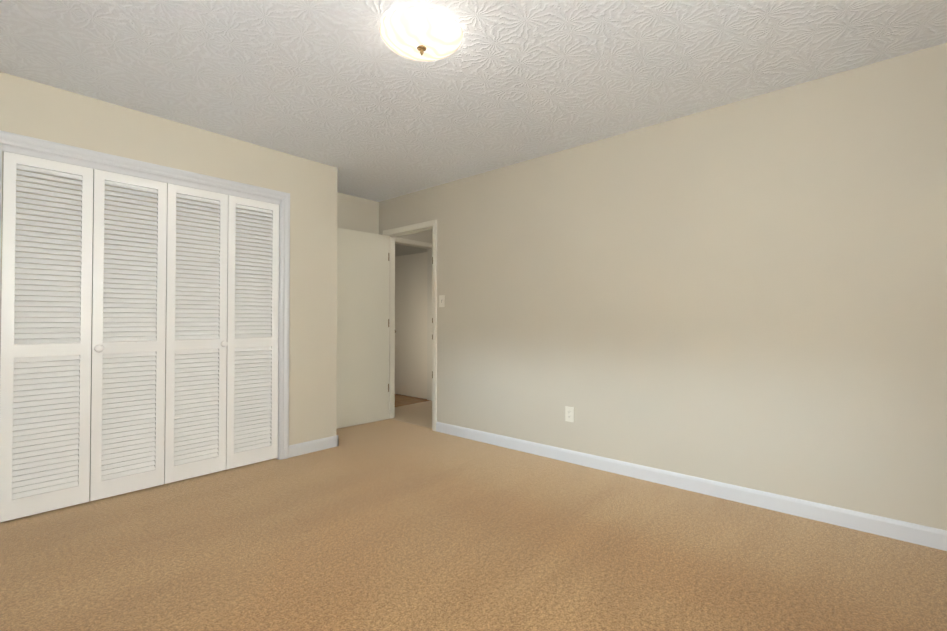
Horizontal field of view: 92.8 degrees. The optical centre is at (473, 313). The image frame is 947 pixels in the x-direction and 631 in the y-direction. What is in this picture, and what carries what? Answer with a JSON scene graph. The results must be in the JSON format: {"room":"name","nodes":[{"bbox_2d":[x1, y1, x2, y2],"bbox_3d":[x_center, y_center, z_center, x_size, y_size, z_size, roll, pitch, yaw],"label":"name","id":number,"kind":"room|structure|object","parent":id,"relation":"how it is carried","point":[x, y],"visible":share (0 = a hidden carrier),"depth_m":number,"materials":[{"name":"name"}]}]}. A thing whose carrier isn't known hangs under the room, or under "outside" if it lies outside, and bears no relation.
{"room":"empty bedroom","nodes":[
{"label":"empty bedroom","id":0,"kind":"room"},
{"bbox_2d":[0,72,337,444],"bbox_3d":[-2.311,-0.071,3.194,0.670,2.440,2.610,-1,-1,41],"label":"wall","id":1,"kind":"structure","parent":0,"point":[30,108],"depth_m":3.57,"materials":[{"name":"paint"}]},
{"bbox_2d":[0,130,289,459],"bbox_3d":[-2.073,0.086,3.024,0.133,2.120,1.678,-1,-1,41],"label":"trim","id":2,"kind":"structure","parent":1,"relation":"attached to","point":[37,148],"depth_m":3.19,"materials":[{"name":"white paint"}]},
{"bbox_2d":[289,435,337,457],"bbox_3d":[-1.335,1.110,3.769,0.013,0.094,0.435,-1,-1,41],"label":"baseboard","id":3,"kind":"structure","parent":1,"relation":"attached to","point":[298,449],"depth_m":3.76,"materials":[{"name":"white paint"}]},
{"bbox_2d":[0,152,378,406],"bbox_3d":[-2.326,-0.063,3.767,0.110,2.440,3.670,-1,-1,41],"label":"wall","id":4,"kind":"structure","parent":0,"point":[355,213],"depth_m":3.77,"materials":[{"name":"paint"}]},
{"bbox_2d":[395,244,426,256],"bbox_3d":[-1.558,-0.014,7.172,2.650,2.440,0.110,-1,-1,41],"label":"ceiling","id":5,"kind":"structure","parent":0,"point":[401,250],"depth_m":6.59,"materials":[{"name":"paint"}]},
{"bbox_2d":[395,252,426,398],"bbox_3d":[-0.937,0.171,6.461,0.775,2.030,0.101,-1,-1,41],"label":"door","id":6,"kind":"structure","parent":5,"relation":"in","point":[410,324],"depth_m":6.44,"materials":[{"name":"beige paint"}]},
{"bbox_2d":[391,401,431,427],"bbox_3d":[0.283,1.224,4.794,3.110,0.097,1.255,-1,-1,41],"label":"floor","id":7,"kind":"structure","parent":0,"point":[420,414],"depth_m":5.26,"materials":[{"name":"beige carpet"}]},
{"bbox_2d":[395,394,429,406],"bbox_3d":[-1.903,1.251,6.715,2.710,0.097,1.255,-1,-1,41],"label":"floor","id":8,"kind":"structure","parent":0,"point":[401,400],"depth_m":6.17,"materials":[{"name":"brown wood"}]},
{"bbox_2d":[398,230,432,242],"bbox_3d":[-0.924,-0.034,5.802,0.110,2.440,1.020,-1,-1,41],"label":"wall","id":9,"kind":"structure","parent":0,"point":[426,236],"depth_m":6.00,"materials":[{"name":"paint"}]},
{"bbox_2d":[395,237,432,400],"bbox_3d":[-0.846,0.117,5.878,0.129,2.142,0.904,-1,-1,41],"label":"door frame","id":10,"kind":"structure","parent":9,"relation":"attached to","point":[415,243],"depth_m":6.17,"materials":[{"name":"beige paint"}]},
{"bbox_2d":[0,419,946,630],"bbox_3d":[-0.501,1.185,2.175,4.930,0.100,3.715,-1,-1,41],"label":"floor carpet","id":11,"kind":"object","parent":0,"point":[389,525],"visible":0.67,"depth_m":2.10,"materials":[{"name":"beige carpet"}]},
{"bbox_2d":[0,0,946,201],"bbox_3d":[-0.479,-1.355,2.236,4.930,0.100,3.780,-1,-1,41],"label":"ceiling","id":12,"kind":"structure","parent":0,"point":[354,99],"depth_m":2.37,"materials":[{"name":"white paint"}]},
{"bbox_2d":[380,6,462,61],"bbox_3d":[-0.240,-1.250,2.091,0.384,0.113,0.384,-1,-1,41],"label":"ceiling light","id":13,"kind":"object","parent":12,"relation":"attached to","point":[422,33],"visible":1,"depth_m":2.02,"materials":[{"name":"white glass"}]},
{"bbox_2d":[379,43,946,529],"bbox_3d":[-0.373,-0.051,4.566,7.870,2.440,0.110,-1,-1,41],"label":"wall","id":14,"kind":"structure","parent":0,"point":[749,293],"depth_m":2.77,"materials":[{"name":"paint"}]},
{"bbox_2d":[336,228,387,428],"bbox_3d":[-1.208,0.151,4.733,0.167,2.025,0.744,-1,-1,44],"label":"bedroom door","id":15,"kind":"structure","parent":14,"relation":"in","point":[362,327],"depth_m":4.74,"materials":[{"name":"beige paint"}]},
{"bbox_2d":[383,220,436,430],"bbox_3d":[-0.651,0.121,4.808,0.864,2.102,0.144,-1,-1,41],"label":"door frame","id":16,"kind":"structure","parent":14,"relation":"attached to","point":[392,234],"depth_m":4.93,"materials":[{"name":"beige paint"}]},
{"bbox_2d":[439,295,444,306],"bbox_3d":[-0.315,-0.118,4.433,0.070,0.115,0.016,-1,-1,41],"label":"light switch","id":17,"kind":"object","parent":14,"relation":"attached to","point":[441,300],"visible":1,"depth_m":4.43,"materials":[{"name":"beige plastic"}]},
{"bbox_2d":[565,406,573,421],"bbox_3d":[0.743,0.783,3.496,0.070,0.115,0.007,-1,-1,41],"label":"electrical outlet","id":18,"kind":"object","parent":14,"relation":"attached to","point":[569,414],"visible":1,"depth_m":3.49,"materials":[{"name":"beige plastic"}]},
{"bbox_2d":[436,422,946,550],"bbox_3d":[1.046,1.102,3.221,3.763,0.094,0.013,-1,-1,41],"label":"baseboard","id":19,"kind":"structure","parent":14,"relation":"attached to","point":[927,536],"depth_m":2.74,"materials":[{"name":"white paint"}]}
]}

